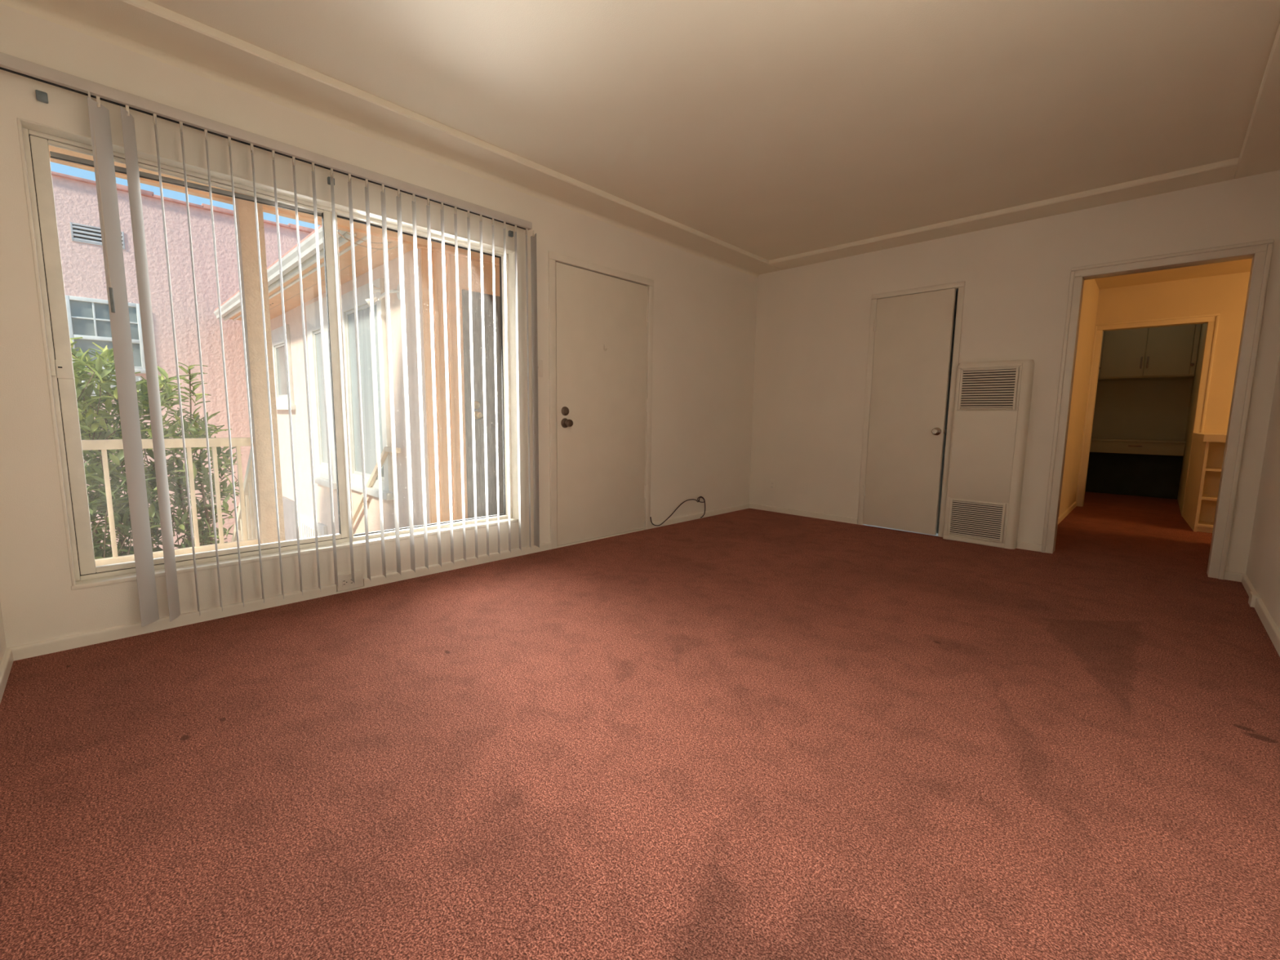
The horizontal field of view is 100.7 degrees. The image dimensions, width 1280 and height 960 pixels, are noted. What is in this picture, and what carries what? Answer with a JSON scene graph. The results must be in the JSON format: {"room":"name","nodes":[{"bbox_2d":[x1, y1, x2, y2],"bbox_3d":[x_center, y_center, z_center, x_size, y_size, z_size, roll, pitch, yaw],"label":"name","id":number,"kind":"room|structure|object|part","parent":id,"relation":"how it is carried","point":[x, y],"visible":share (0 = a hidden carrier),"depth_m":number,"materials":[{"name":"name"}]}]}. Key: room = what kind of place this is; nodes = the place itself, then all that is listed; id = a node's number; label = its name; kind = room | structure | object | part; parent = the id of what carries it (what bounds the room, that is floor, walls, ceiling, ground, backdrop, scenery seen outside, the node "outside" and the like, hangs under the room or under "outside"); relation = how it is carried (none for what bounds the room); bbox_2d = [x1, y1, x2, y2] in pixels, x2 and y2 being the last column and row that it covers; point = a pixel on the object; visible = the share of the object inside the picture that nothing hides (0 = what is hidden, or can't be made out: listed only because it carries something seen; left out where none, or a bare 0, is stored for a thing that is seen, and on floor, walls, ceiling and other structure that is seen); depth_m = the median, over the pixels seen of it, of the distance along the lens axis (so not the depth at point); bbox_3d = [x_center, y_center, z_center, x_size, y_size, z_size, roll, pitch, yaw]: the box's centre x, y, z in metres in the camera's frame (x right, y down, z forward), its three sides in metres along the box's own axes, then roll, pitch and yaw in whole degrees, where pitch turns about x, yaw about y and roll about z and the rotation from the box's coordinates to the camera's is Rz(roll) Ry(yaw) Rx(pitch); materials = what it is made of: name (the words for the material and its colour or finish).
{"room":"empty living room","nodes":[
{"label":"empty living room","id":0,"kind":"room"},
{"bbox_2d":[0,603,6,664],"bbox_3d":[-1.197,-0.390,0.628,3.844,2.660,0.120,7,9,44],"label":"wall","id":1,"kind":"structure","parent":0,"point":[2,641],"depth_m":2.00,"materials":[{"name":"paint"}]},
{"bbox_2d":[0,648,13,703],"bbox_3d":[-2.282,0.705,1.902,0.450,0.074,0.014,7,9,44],"label":"baseboard","id":2,"kind":"structure","parent":1,"relation":"attached to","point":[6,663],"depth_m":1.91,"materials":[{"name":"paint"}]},
{"bbox_2d":[48,144,499,266],"bbox_3d":[-1.605,-1.954,3.630,1.180,0.320,7.800,7,9,44],"label":"roof beam","id":3,"kind":"structure","parent":0,"point":[343,224],"depth_m":3.62,"materials":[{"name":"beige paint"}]},
{"bbox_2d":[337,231,398,249],"bbox_3d":[-2.076,-1.817,4.033,0.085,0.079,0.507,7,9,40],"label":"overhead wire","id":4,"kind":"object","parent":3,"relation":"hanging from","point":[342,236],"visible":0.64,"depth_m":4.05,"materials":[{"name":"beige paint"}]},
{"bbox_2d":[0,3,757,647],"bbox_3d":[-0.657,-0.766,3.817,0.140,2.660,5.434,7,9,44],"label":"wall","id":5,"kind":"structure","parent":0,"point":[704,311],"depth_m":2.63,"materials":[{"name":"paint"}]},
{"bbox_2d":[16,117,518,590],"bbox_3d":[-1.611,-0.529,2.854,0.144,1.794,2.124,7,9,44],"label":"window","id":6,"kind":"structure","parent":5,"relation":"in","point":[34,141],"depth_m":2.34,"materials":[{"name":"paint"}]},
{"bbox_3d":[-1.992,-1.342,2.442,0.010,0.050,0.978,7,9,44],"label":"rail","id":7,"kind":"part","parent":6,"relation":"part of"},
{"bbox_3d":[-1.995,-0.500,2.505,0.030,1.732,1.030,7,9,44],"label":"sash","id":8,"kind":"part","parent":6,"relation":"part of","materials":[{"name":"paint"}]},
{"bbox_2d":[0,52,539,626],"bbox_3d":[-1.549,-0.511,2.741,0.116,2.148,2.399,7,9,44],"label":"vertical blind","id":9,"kind":"object","parent":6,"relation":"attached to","point":[99,115],"visible":1,"depth_m":2.49,"materials":[{"name":"plastic"}]},
{"bbox_2d":[336,570,363,591],"bbox_3d":[-1.590,0.554,2.907,0.025,0.084,0.130,7,9,44],"label":"wall outlet","id":10,"kind":"object","parent":5,"relation":"attached to","point":[344,581],"visible":0.83,"depth_m":2.90,"materials":[{"name":"plastic"}]},
{"bbox_2d":[342,576,355,586],"bbox_3d":[-1.590,0.556,2.894,0.005,0.044,0.068,7,9,44],"label":"receptacle","id":11,"kind":"object","parent":10,"relation":"attached to","point":[347,581],"depth_m":2.89,"materials":[{"name":"plastic"}]},
{"bbox_2d":[6,502,749,661],"bbox_3d":[-0.625,0.486,3.906,0.014,0.074,5.214,7,9,44],"label":"baseboard","id":12,"kind":"structure","parent":5,"relation":"attached to","point":[79,640],"depth_m":2.61,"materials":[{"name":"paint"}]},
{"bbox_2d":[537,360,542,377],"bbox_3d":[-0.696,-0.771,3.660,0.020,0.115,0.070,7,9,44],"label":"light switch","id":13,"kind":"object","parent":5,"relation":"attached to","point":[540,362],"visible":0.58,"depth_m":3.67,"materials":[{"name":"plastic"}]},
{"bbox_2d":[547,250,653,549],"bbox_3d":[-0.301,-0.566,4.160,0.213,2.112,1.058,7,9,44],"label":"door","id":14,"kind":"structure","parent":5,"relation":"in","point":[601,341],"depth_m":4.08,"materials":[{"name":"paint"}]},
{"bbox_3d":[-0.523,-0.413,3.846,0.069,0.072,0.072,7,9,44],"label":"knob","id":15,"kind":"part","parent":14,"relation":"part of","materials":[{"name":"brown metal"}]},
{"bbox_2d":[0,491,1279,959],"bbox_3d":[2.123,0.692,2.887,5.400,0.060,12.964,7,9,44],"label":"floor","id":16,"kind":"structure","parent":0,"point":[747,734],"depth_m":1.51,"materials":[{"name":"red carpet"}]},
{"bbox_2d":[649,496,705,525],"bbox_3d":[0.366,0.287,4.882,0.025,0.215,0.778,7,9,44],"label":"cable","id":17,"kind":"object","parent":16,"relation":"on","point":[703,498],"visible":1,"depth_m":4.96,"materials":[{"name":"plastic"}]},
{"bbox_2d":[1084,438,1186,498],"bbox_3d":[6.573,-0.166,7.114,0.971,0.752,0.498,7,9,44],"label":"base cabinet","id":18,"kind":"object","parent":16,"relation":"on","point":[1147,468],"visible":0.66,"depth_m":7.06,"materials":[{"name":"paint"}]},
{"bbox_3d":[6.578,-0.437,7.083,0.967,0.154,0.458,7,9,44],"label":"drawer","id":19,"kind":"part","parent":18,"relation":"part of","materials":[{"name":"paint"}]},
{"bbox_2d":[1090,438,1186,443],"bbox_3d":[6.578,-0.527,7.071,0.971,0.024,0.498,7,9,44],"label":"countertop","id":20,"kind":"structure","parent":18,"relation":"on","point":[1092,439],"depth_m":6.90,"materials":[{"name":"paint"}]},
{"bbox_2d":[1182,432,1226,533],"bbox_3d":[5.512,0.008,5.012,0.448,0.880,1.065,7,9,44],"label":"shelf unit","id":21,"kind":"object","parent":16,"relation":"on","point":[1207,451],"visible":0.43,"depth_m":4.90,"materials":[{"name":"white wood"}]},
{"bbox_3d":[5.389,0.023,5.148,0.020,0.815,1.047,7,9,41],"label":"panel","id":22,"kind":"part","parent":21,"relation":"part of","materials":[{"name":"white wood"}]},
{"bbox_3d":[5.262,0.416,4.776,0.364,0.020,0.292,7,9,44],"label":"shelf","id":23,"kind":"part","parent":21,"relation":"part of","materials":[{"name":"white wood"}]},
{"bbox_3d":[5.265,0.171,4.747,0.364,0.020,0.292,7,9,44],"label":"shelf","id":24,"kind":"part","parent":21,"relation":"part of","materials":[{"name":"white wood"}]},
{"bbox_3d":[5.369,0.060,4.839,0.364,0.815,0.020,7,9,44],"label":"panel","id":25,"kind":"part","parent":21,"relation":"part of","materials":[{"name":"white wood"}]},
{"bbox_3d":[5.269,-0.086,4.716,0.364,0.020,0.292,7,9,44],"label":"shelf","id":26,"kind":"part","parent":21,"relation":"part of","materials":[{"name":"white wood"}]},
{"bbox_2d":[0,0,1279,277],"bbox_3d":[0.686,-1.819,2.375,3.624,0.189,5.254,7,9,44],"label":"ceiling","id":27,"kind":"structure","parent":0,"point":[754,138],"depth_m":2.47,"materials":[{"name":"paint"}]},
{"bbox_2d":[867,291,958,536],"bbox_3d":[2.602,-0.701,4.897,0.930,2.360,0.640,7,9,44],"label":"door frame","id":28,"kind":"structure","parent":0,"point":[957,292],"depth_m":4.98,"materials":[{"name":"paint"}]},
{"bbox_2d":[749,169,1279,573],"bbox_3d":[2.530,-0.796,4.423,3.584,2.660,0.120,7,9,44],"label":"wall","id":29,"kind":"structure","parent":0,"point":[813,321],"depth_m":4.10,"materials":[{"name":"paint"}]},
{"bbox_2d":[857,280,964,537],"bbox_3d":[2.314,-0.573,4.586,0.726,2.092,0.220,7,9,44],"label":"door","id":30,"kind":"structure","parent":29,"relation":"in","point":[910,339],"depth_m":4.53,"materials":[{"name":"paint"}]},
{"bbox_3d":[2.439,-0.400,4.370,0.066,0.066,0.061,7,9,44],"label":"knob","id":31,"kind":"part","parent":30,"relation":"part of","materials":[{"name":"silver metal"}]},
{"bbox_2d":[942,359,1035,549],"bbox_3d":[2.712,-0.202,4.156,0.495,1.428,0.098,7,9,44],"label":"wall heater","id":32,"kind":"object","parent":29,"relation":"attached to","point":[993,399],"visible":1,"depth_m":4.11,"materials":[{"name":"metal"}]},
{"bbox_2d":[946,498,1005,542],"bbox_3d":[2.662,0.318,4.204,0.378,0.300,0.018,7,9,44],"label":"grille","id":33,"kind":"object","parent":32,"relation":"attached to","point":[975,520],"depth_m":4.20,"materials":[{"name":"metal"}]},
{"bbox_2d":[957,367,1019,409],"bbox_3d":[2.675,-0.700,4.082,0.378,0.314,0.018,7,9,44],"label":"grille","id":34,"kind":"object","parent":32,"relation":"attached to","point":[978,388],"depth_m":4.07,"materials":[{"name":"metal"}]},
{"bbox_2d":[749,502,1244,582],"bbox_3d":[2.467,0.453,4.525,3.584,0.074,0.014,7,9,44],"label":"baseboard","id":35,"kind":"structure","parent":29,"relation":"attached to","point":[1228,575],"depth_m":5.08,"materials":[{"name":"paint"}]},
{"bbox_2d":[1040,239,1274,579],"bbox_3d":[3.408,-0.429,3.590,0.928,2.073,0.148,7,9,44],"label":"door frame","id":36,"kind":"structure","parent":29,"relation":"attached to","point":[1260,251],"depth_m":3.34,"materials":[{"name":"paint"}]},
{"bbox_2d":[1058,279,1099,516],"bbox_3d":[4.058,-0.802,5.056,0.098,2.560,2.912,7,9,44],"label":"wall","id":37,"kind":"structure","parent":0,"point":[1091,289],"depth_m":5.46,"materials":[{"name":"paint"}]},
{"bbox_2d":[1057,501,1076,524],"bbox_3d":[4.081,0.398,5.160,0.014,0.074,2.910,7,9,44],"label":"baseboard","id":38,"kind":"structure","parent":37,"relation":"attached to","point":[1073,505],"depth_m":5.54,"materials":[{"name":"white wood"}]},
{"bbox_2d":[1091,323,1207,513],"bbox_3d":[6.130,-0.954,6.553,1.090,2.560,1.920,7,9,44],"label":"wall","id":39,"kind":"structure","parent":0,"point":[1164,409],"depth_m":7.10,"materials":[{"name":"paint"}]},
{"bbox_2d":[1097,324,1201,381],"bbox_3d":[6.593,-1.776,6.919,0.971,0.893,0.503,7,9,44],"label":"upper cabinet","id":40,"kind":"object","parent":39,"relation":"attached to","point":[1171,352],"visible":0.7,"depth_m":6.74,"materials":[{"name":"paint"}]},
{"bbox_3d":[6.128,-1.802,7.073,0.080,0.860,0.020,7,9,44],"label":"door","id":41,"kind":"part","parent":40,"relation":"part of","materials":[{"name":"paint"}]},
{"bbox_3d":[6.309,-1.779,6.898,0.416,0.860,0.020,7,9,44],"label":"door","id":42,"kind":"part","parent":40,"relation":"part of","materials":[{"name":"paint"}]},
{"bbox_3d":[6.424,-1.503,6.792,0.016,0.150,0.018,7,9,44],"label":"handle","id":43,"kind":"part","parent":40,"relation":"part of","materials":[{"name":"brown metal"}]},
{"bbox_3d":[6.465,-1.498,6.751,0.016,0.150,0.018,7,9,44],"label":"handle","id":44,"kind":"part","parent":40,"relation":"part of","materials":[{"name":"brown metal"}]},
{"bbox_3d":[6.608,-1.740,6.609,0.412,0.860,0.020,7,9,44],"label":"door","id":45,"kind":"part","parent":40,"relation":"part of","materials":[{"name":"paint"}]},
{"bbox_3d":[6.775,-1.719,6.449,0.045,0.860,0.020,7,9,44],"label":"door","id":46,"kind":"part","parent":40,"relation":"part of","materials":[{"name":"paint"}]},
{"bbox_2d":[1082,271,1249,515],"bbox_3d":[6.150,-0.783,5.128,3.000,2.560,0.108,7,9,44],"label":"wall","id":47,"kind":"structure","parent":0,"point":[1225,295],"depth_m":5.38,"materials":[{"name":"paint"}]},
{"bbox_2d":[1075,313,1219,516],"bbox_3d":[5.436,-0.671,5.747,0.955,2.091,0.024,7,9,44],"label":"door frame","id":48,"kind":"structure","parent":47,"relation":"attached to","point":[1212,319],"depth_m":5.66,"materials":[{"name":"white wood"}]},
{"bbox_2d":[1094,258,1252,289],"bbox_3d":[5.188,-1.935,3.904,3.100,0.105,3.020,7,9,44],"label":"ceiling","id":49,"kind":"structure","parent":0,"point":[1241,265],"depth_m":5.27,"materials":[{"name":"paint"}]},
{"bbox_2d":[1245,354,1279,630],"bbox_3d":[2.004,-0.422,1.249,0.120,2.660,5.434,7,9,44],"label":"wall","id":50,"kind":"structure","parent":0,"point":[1263,568],"depth_m":2.91,"materials":[{"name":"paint"}]},
{"bbox_2d":[1248,591,1260,607],"bbox_3d":[3.325,0.657,2.871,0.030,0.086,0.097,7,9,44],"label":"block","id":51,"kind":"object","parent":50,"relation":"attached to","point":[1253,596],"visible":0.55,"depth_m":2.85,"materials":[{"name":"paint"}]},
{"bbox_2d":[1241,573,1279,657],"bbox_3d":[1.932,0.813,1.438,0.016,0.080,5.214,7,9,44],"label":"baseboard","id":52,"kind":"structure","parent":50,"relation":"attached to","point":[1271,628],"depth_m":2.58,"materials":[{"name":"paint"}]},
{"bbox_3d":[-1.932,0.631,3.666,1.220,0.170,8.600,7,9,44],"label":"floor","id":53,"kind":"structure","parent":0,"visible":0},
{"bbox_2d":[81,437,260,566],"bbox_3d":[-3.426,0.173,2.707,0.044,0.733,2.418,7,9,44],"label":"balcony railing","id":54,"kind":"object","parent":53,"relation":"on","point":[104,445],"visible":0.41,"depth_m":3.32,"materials":[{"name":"paint"}]},
{"bbox_3d":[-3.422,-0.163,2.666,0.044,0.056,2.418,7,9,44],"label":"rail","id":55,"kind":"part","parent":54,"relation":"part of","materials":[{"name":"paint"}]},
{"bbox_3d":[-3.431,0.514,2.748,0.036,0.046,2.418,7,9,44],"label":"rail","id":56,"kind":"part","parent":54,"relation":"part of","materials":[{"name":"paint"}]},
{"bbox_2d":[235,198,285,543],"bbox_3d":[-2.522,-0.626,3.538,0.184,2.340,0.146,7,9,44],"label":"porch post","id":57,"kind":"object","parent":53,"relation":"on","point":[245,210],"visible":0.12,"depth_m":3.46,"materials":[{"name":"beige paint"}]},
{"bbox_2d":[231,446,257,542],"bbox_3d":[-3.692,0.835,4.906,3.134,3.200,0.050,7,9,44],"label":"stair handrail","id":58,"kind":"object","parent":57,"relation":"attached to","point":[248,484],"visible":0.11,"depth_m":4.35,"materials":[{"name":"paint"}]},
{"label":"outside","id":59,"kind":"structure","parent":0,"visible":0},
{"bbox_3d":[-6.705,2.760,8.144,13.860,0.150,24.000,7,9,44],"label":"ground","id":60,"kind":"structure","parent":59,"visible":0},
{"bbox_2d":[70,337,241,559],"bbox_3d":[-4.510,0.929,4.853,1.190,4.338,1.611,7,9,44],"label":"leafy shrub","id":61,"kind":"object","parent":60,"relation":"on","point":[90,428],"visible":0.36,"depth_m":4.60,"materials":[{"name":"green plant"}]},
{"bbox_2d":[51,171,314,549],"bbox_3d":[-6.604,-0.807,9.066,1.670,6.715,13.000,7,9,44],"label":"apartment building","id":62,"kind":"structure","parent":60,"relation":"on","point":[76,201],"depth_m":7.64,"materials":[{"name":"pink paint"}]},
{"bbox_2d":[70,222,125,249],"bbox_3d":[-7.183,-3.232,7.030,0.024,0.230,0.500,7,9,44],"label":"vent","id":63,"kind":"object","parent":62,"relation":"attached to","point":[83,233],"depth_m":6.96,"materials":[{"name":"metal"}]},
{"bbox_3d":[-7.211,-1.954,7.169,0.010,0.870,0.655,7,9,44],"label":"pane","id":64,"kind":"part","parent":62,"relation":"part of","materials":[{"name":"glass"}]},
{"bbox_2d":[213,225,500,540],"bbox_3d":[-2.370,-0.183,7.965,5.678,5.850,5.360,7,9,44],"label":"building","id":65,"kind":"structure","parent":60,"relation":"on","point":[230,308],"depth_m":5.08,"materials":[{"name":"paint"}]},
{"bbox_3d":[-5.077,-1.551,7.534,0.639,0.733,0.020,7,9,44],"label":"sash","id":66,"kind":"part","parent":65,"relation":"part of","materials":[{"name":"wood"}]},
{"bbox_3d":[-5.073,-1.573,7.536,0.668,0.860,0.007,7,9,44],"label":"pane","id":67,"kind":"part","parent":65,"relation":"part of","materials":[{"name":"white glass"}]},
{"bbox_3d":[-5.295,1.483,8.069,0.950,2.440,0.035,7,9,44],"label":"panel","id":68,"kind":"part","parent":65,"relation":"part of","materials":[{"name":"white paint"}]},
{"bbox_3d":[-4.041,-2.115,5.944,5.540,0.016,0.025,7,9,44],"label":"soffit trim","id":69,"kind":"part","parent":65,"relation":"part of","materials":[{"name":"white wood"}]},
{"bbox_3d":[-3.764,-0.965,6.312,0.439,1.599,0.020,7,9,44],"label":"sash","id":70,"kind":"part","parent":65,"relation":"part of","materials":[{"name":"metal"}]},
{"bbox_3d":[-3.760,-0.995,6.313,0.480,1.780,0.007,7,9,44],"label":"pane","id":71,"kind":"part","parent":65,"relation":"part of","materials":[{"name":"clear glass"}]},
{"bbox_3d":[-2.757,-0.871,5.337,0.909,1.695,0.020,7,9,44],"label":"sash","id":72,"kind":"part","parent":65,"relation":"part of","materials":[{"name":"wood"}]},
{"bbox_3d":[-2.753,-0.888,5.339,0.932,1.795,0.007,7,9,44],"label":"pane","id":73,"kind":"part","parent":65,"relation":"part of","materials":[{"name":"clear glass"}]},
{"bbox_2d":[352,446,400,524],"bbox_3d":[-2.807,0.238,5.463,1.812,1.227,0.080,7,9,44],"label":"stair handrail","id":74,"kind":"object","parent":65,"relation":"attached to","point":[386,450],"visible":0.64,"depth_m":5.21,"materials":[{"name":"paint"}]},
{"bbox_2d":[364,282,404,306],"bbox_3d":[-2.218,-1.623,4.652,0.450,0.196,0.104,3,7,17],"label":"lamp","id":75,"kind":"object","parent":65,"relation":"attached to","point":[375,289],"visible":0.63,"depth_m":4.67,"materials":[{"name":"white metal"}]},
{"bbox_3d":[-2.211,-1.623,4.646,0.300,0.071,0.058,4,8,28],"label":"arm","id":76,"kind":"part","parent":75,"relation":"part of"},
{"bbox_3d":[-2.075,-1.632,4.588,0.150,0.150,0.020,7,9,44],"label":"mounting plate","id":77,"kind":"part","parent":75,"relation":"part of","materials":[{"name":"white metal"}]},
{"bbox_2d":[462,289,503,518],"bbox_3d":[-1.179,-0.666,4.987,0.097,2.110,0.960,7,9,44],"label":"entry door","id":78,"kind":"structure","parent":65,"relation":"attached to","point":[476,296],"depth_m":4.78,"materials":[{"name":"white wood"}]},
{"bbox_3d":[-1.434,-0.574,4.713,0.067,0.056,0.056,7,9,44],"label":"knob","id":79,"kind":"part","parent":78,"relation":"part of","materials":[{"name":"gold metal"}]}
]}

